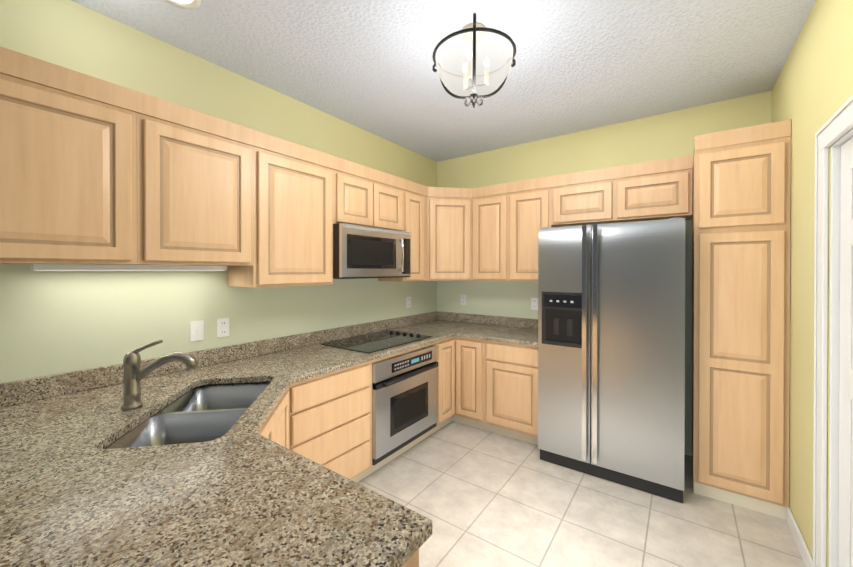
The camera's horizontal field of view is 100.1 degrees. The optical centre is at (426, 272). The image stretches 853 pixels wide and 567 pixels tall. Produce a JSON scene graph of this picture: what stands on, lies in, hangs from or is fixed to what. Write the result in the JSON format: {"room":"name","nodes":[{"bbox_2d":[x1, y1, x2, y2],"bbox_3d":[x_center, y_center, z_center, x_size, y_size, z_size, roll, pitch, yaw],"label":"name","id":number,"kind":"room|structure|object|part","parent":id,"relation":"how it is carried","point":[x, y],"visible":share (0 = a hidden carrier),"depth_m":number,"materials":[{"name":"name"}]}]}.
{"room":"kitchen","nodes":[
{"label":"kitchen","id":0,"kind":"room"},
{"bbox_2d":[0,0,436,383],"bbox_3d":[-1.755,0.083,1.707,0.120,2.740,6.520,0,0,36],"label":"wall","id":1,"kind":"structure","parent":0,"point":[55,322],"depth_m":2.00,"materials":[{"name":"paint"}]},
{"bbox_2d":[0,54,143,264],"bbox_3d":[-1.677,-0.408,1.427,0.329,0.745,0.760,0,0,36],"label":"upper cabinet","id":2,"kind":"object","parent":1,"relation":"attached to","point":[94,170],"depth_m":1.46,"materials":[{"name":"brown wood"}]},
{"bbox_2d":[31,264,226,270],"bbox_3d":[-1.427,-0.022,1.816,0.045,0.030,0.780,0,0,36],"label":"under-cabinet light","id":3,"kind":"object","parent":2,"relation":"attached to","point":[75,267],"visible":1,"depth_m":1.72,"materials":[{"name":"white plastic"}]},
{"bbox_3d":[0.054,-0.785,1.843,2.173,0.095,3.458,0,0,36],"label":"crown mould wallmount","id":4,"kind":"part","parent":2,"relation":"part of","materials":[{"name":"brown wood"}]},
{"bbox_2d":[190,320,203,341],"bbox_3d":[-1.369,0.351,2.133,0.012,0.116,0.072,0,0,36],"label":"switch plate","id":5,"kind":"object","parent":1,"relation":"attached to","point":[196,330],"visible":1,"depth_m":2.13,"materials":[{"name":"white plastic"}]},
{"bbox_2d":[144,98,259,269],"bbox_3d":[-1.295,-0.411,1.959,0.329,0.745,0.549,0,0,36],"label":"upper cabinet","id":6,"kind":"object","parent":1,"relation":"attached to","point":[202,175],"depth_m":1.85,"materials":[{"name":"brown wood"}]},
{"bbox_2d":[217,318,228,337],"bbox_3d":[-1.283,0.350,2.256,0.007,0.116,0.072,0,0,36],"label":"electrical outlet plate","id":7,"kind":"object","parent":1,"relation":"attached to","point":[222,327],"visible":1,"depth_m":2.25,"materials":[{"name":"white plastic"}]},
{"bbox_2d":[228,138,335,287],"bbox_3d":[-0.963,-0.348,2.422,0.329,0.875,0.589,0,0,36],"label":"upper cabinet","id":8,"kind":"object","parent":1,"relation":"attached to","point":[298,187],"depth_m":2.30,"materials":[{"name":"brown wood"}]},
{"bbox_2d":[336,162,379,227],"bbox_3d":[-0.657,-0.570,2.847,0.329,0.435,0.457,0,0,36],"label":"upper cabinet","id":9,"kind":"object","parent":1,"relation":"attached to","point":[357,190],"depth_m":2.75,"materials":[{"name":"brown wood"}]},
{"bbox_2d":[333,223,410,278],"bbox_3d":[-0.509,-0.152,2.947,0.453,0.398,0.788,0,0,36],"label":"microwave","id":10,"kind":"object","parent":9,"relation":"attached to","point":[360,251],"visible":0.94,"depth_m":2.75,"materials":[{"name":"silver metal"}]},
{"bbox_2d":[380,174,407,231],"bbox_3d":[-0.463,-0.571,3.117,0.329,0.435,0.456,0,0,36],"label":"upper cabinet","id":11,"kind":"object","parent":1,"relation":"attached to","point":[393,192],"depth_m":3.09,"materials":[{"name":"brown wood"}]},
{"bbox_2d":[378,182,423,281],"bbox_3d":[-0.221,-0.353,3.457,0.329,0.875,0.375,0,0,36],"label":"upper cabinet","id":12,"kind":"object","parent":1,"relation":"attached to","point":[415,193],"depth_m":3.35,"materials":[{"name":"brown wood"}]},
{"bbox_2d":[406,296,410,307],"bbox_3d":[-0.187,0.318,3.783,0.007,0.116,0.072,0,0,36],"label":"electrical outlet plate","id":13,"kind":"object","parent":1,"relation":"attached to","point":[408,302],"visible":1,"depth_m":3.78,"materials":[{"name":"white plastic"}]},
{"bbox_2d":[424,187,467,280],"bbox_3d":[0.179,-0.354,3.757,0.628,0.875,0.688,0,0,36],"label":"upper cabinet","id":14,"kind":"object","parent":1,"relation":"attached to","point":[445,208],"depth_m":3.54,"materials":[{"name":"brown wood"}]},
{"bbox_2d":[71,0,815,161],"bbox_3d":[-0.061,-1.331,0.485,4.290,0.100,6.520,0,0,36],"label":"ceiling","id":15,"kind":"structure","parent":0,"point":[579,66],"depth_m":2.12,"materials":[{"name":"white paint"}]},
{"bbox_2d":[164,0,200,8],"bbox_3d":[-1.152,-1.284,1.649,0.188,0.006,0.188,0,0,36],"label":"recessed light","id":16,"kind":"object","parent":15,"relation":"in","point":[189,4],"visible":1,"depth_m":1.71,"materials":[{"name":"white plastic"}]},
{"bbox_2d":[432,13,515,107],"bbox_3d":[0.232,-1.080,1.922,0.491,0.415,0.469,0,0,36],"label":"ceiling light","id":17,"kind":"object","parent":15,"relation":"hanging from","point":[454,58],"depth_m":1.79,"materials":[{"name":"white glass"}]},
{"bbox_2d":[357,421,805,566],"bbox_3d":[-0.061,1.508,0.498,4.290,0.100,6.520,0,0,36],"label":"floor","id":18,"kind":"structure","parent":0,"point":[478,497],"depth_m":2.12,"materials":[{"name":"tile"}]},
{"bbox_2d":[258,391,288,448],"bbox_3d":[-1.133,1.032,1.541,1.088,0.844,1.089,0,0,36],"label":"base cabinet","id":19,"kind":"object","parent":18,"relation":"on","point":[275,427],"visible":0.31,"depth_m":1.72,"materials":[{"name":"brown wood"}]},
{"bbox_2d":[0,311,537,566],"bbox_3d":[-0.134,0.538,2.244,1.888,0.135,3.518,0,0,36],"label":"countertop","id":20,"kind":"structure","parent":19,"relation":"on","point":[241,492],"depth_m":0.99,"materials":[{"name":"stone"}]},
{"bbox_2d":[121,340,197,409],"bbox_3d":[-1.147,0.431,1.537,0.223,0.283,0.223,0,0,36],"label":"faucet","id":21,"kind":"object","parent":20,"relation":"on","point":[134,375],"visible":1,"depth_m":1.51,"materials":[{"name":"silver metal"}]},
{"bbox_2d":[104,382,270,448],"bbox_3d":[-0.965,0.710,1.568,0.450,0.200,0.820,0,0,-9],"label":"sink","id":22,"kind":"object","parent":20,"relation":"in","point":[205,413],"visible":0.21,"depth_m":1.56,"materials":[{"name":"silver metal"}]},
{"bbox_2d":[321,330,431,353],"bbox_3d":[-0.387,0.552,2.956,0.520,0.027,0.780,0,0,36],"label":"cooktop","id":23,"kind":"object","parent":20,"relation":"in","point":[375,342],"visible":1,"depth_m":2.88,"materials":[{"name":"black glass"}]},
{"bbox_2d":[287,359,378,482],"bbox_3d":[-0.808,1.028,2.383,0.634,0.844,0.653,0,0,36],"label":"base cabinet","id":24,"kind":"object","parent":18,"relation":"on","point":[330,421],"depth_m":2.20,"materials":[{"name":"brown wood"}]},
{"bbox_2d":[372,345,438,465],"bbox_3d":[-0.351,0.984,2.931,0.650,0.702,0.769,0,0,36],"label":"wall oven","id":25,"kind":"object","parent":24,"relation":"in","point":[405,399],"visible":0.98,"depth_m":2.69,"materials":[{"name":"silver metal"}]},
{"bbox_2d":[379,342,434,360],"bbox_3d":[-0.401,0.616,2.965,0.614,0.026,0.797,0,0,36],"label":"trim","id":26,"kind":"structure","parent":24,"relation":"on","point":[383,358],"depth_m":2.76,"materials":[{"name":"beige wood"}]},
{"bbox_2d":[402,549,418,566],"bbox_3d":[-0.502,1.035,0.809,0.787,0.844,0.635,0,0,36],"label":"base cabinet","id":27,"kind":"object","parent":18,"relation":"on","point":[413,561],"depth_m":0.79,"materials":[{"name":"brown wood"}]},
{"bbox_2d":[429,336,488,434],"bbox_3d":[0.231,1.022,3.578,0.928,0.844,0.928,0,0,36],"label":"base cabinet","id":28,"kind":"object","parent":18,"relation":"on","point":[461,379],"visible":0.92,"depth_m":3.25,"materials":[{"name":"brown wood"}]},
{"bbox_2d":[485,340,537,444],"bbox_3d":[0.904,1.023,3.277,0.514,0.844,0.634,0,0,36],"label":"base cabinet","id":29,"kind":"object","parent":18,"relation":"on","point":[511,390],"visible":0.75,"depth_m":3.03,"materials":[{"name":"brown wood"}]},
{"bbox_2d":[538,217,684,502],"bbox_3d":[1.426,0.550,2.751,0.910,1.796,0.788,0,0,36],"label":"refrigerator","id":30,"kind":"object","parent":18,"relation":"on","point":[611,351],"visible":1,"depth_m":2.43,"materials":[{"name":"silver metal"}]},
{"bbox_2d":[692,119,790,519],"bbox_3d":[2.095,0.282,2.437,0.447,2.335,0.604,0,0,36],"label":"pantry cabinet","id":31,"kind":"object","parent":18,"relation":"on","point":[741,185],"visible":0.98,"depth_m":2.19,"materials":[{"name":"brown wood"}]},
{"bbox_3d":[1.987,-0.838,2.281,0.447,0.095,0.206,0,0,36],"label":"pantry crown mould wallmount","id":32,"kind":"part","parent":31,"relation":"part of","materials":[{"name":"brown wood"}]},
{"bbox_2d":[437,91,771,455],"bbox_3d":[1.853,0.076,3.056,4.170,2.740,0.120,0,0,36],"label":"wall","id":33,"kind":"structure","parent":0,"point":[662,136],"depth_m":3.25,"materials":[{"name":"paint"}]},
{"bbox_2d":[461,295,465,304],"bbox_3d":[0.414,0.312,4.011,0.072,0.116,0.007,0,0,36],"label":"electrical outlet plate","id":34,"kind":"object","parent":33,"relation":"attached to","point":[463,299],"visible":1,"depth_m":4.01,"materials":[{"name":"white plastic"}]},
{"bbox_2d":[468,186,507,280],"bbox_3d":[0.670,-0.353,3.596,0.435,0.875,0.376,0,0,36],"label":"upper cabinet","id":35,"kind":"object","parent":33,"relation":"attached to","point":[488,207],"depth_m":3.48,"materials":[{"name":"brown wood"}]},
{"bbox_2d":[508,178,555,281],"bbox_3d":[1.021,-0.352,3.374,0.394,0.875,0.328,0,0,36],"label":"upper cabinet","id":36,"kind":"object","parent":33,"relation":"attached to","point":[529,203],"depth_m":3.25,"materials":[{"name":"brown wood"}]},
{"bbox_2d":[531,298,537,309],"bbox_3d":[1.072,0.314,3.539,0.072,0.116,0.007,0,0,36],"label":"electrical outlet plate","id":37,"kind":"object","parent":33,"relation":"attached to","point":[534,303],"visible":0.92,"depth_m":3.54,"materials":[{"name":"white plastic"}]},
{"bbox_2d":[552,170,618,226],"bbox_3d":[1.383,-0.601,3.112,0.497,0.375,0.328,0,0,36],"label":"upper cabinet","id":38,"kind":"object","parent":33,"relation":"attached to","point":[585,199],"depth_m":2.97,"materials":[{"name":"brown wood"}]},
{"bbox_2d":[616,158,692,221],"bbox_3d":[1.787,-0.600,2.823,0.497,0.375,0.328,0,0,36],"label":"upper cabinet","id":39,"kind":"object","parent":33,"relation":"attached to","point":[664,191],"depth_m":2.68,"materials":[{"name":"brown wood"}]},
{"bbox_2d":[771,0,852,566],"bbox_3d":[0.639,0.091,-0.085,0.120,2.740,6.400,0,0,36],"label":"wall","id":40,"kind":"structure","parent":0,"point":[812,91],"depth_m":1.81,"materials":[{"name":"paint"}]},
{"bbox_2d":[787,507,812,566],"bbox_3d":[0.499,1.419,-0.157,0.012,0.085,5.510,0,0,36],"label":"baseboard","id":41,"kind":"structure","parent":40,"relation":"attached to","point":[806,556],"depth_m":1.86,"materials":[{"name":"white wood"}]},
{"bbox_2d":[813,95,852,566],"bbox_3d":[1.521,0.414,1.158,0.154,2.083,1.044,0,0,36],"label":"door frame","id":42,"kind":"structure","parent":40,"relation":"attached to","point":[835,131],"depth_m":1.54,"materials":[{"name":"white wood"}]},
{"bbox_2d":[838,137,852,566],"bbox_3d":[1.512,0.462,1.165,0.035,1.971,0.788,0,0,36],"label":"door","id":43,"kind":"structure","parent":40,"relation":"in","point":[845,558],"depth_m":1.43,"materials":[{"name":"white wood"}]}
]}

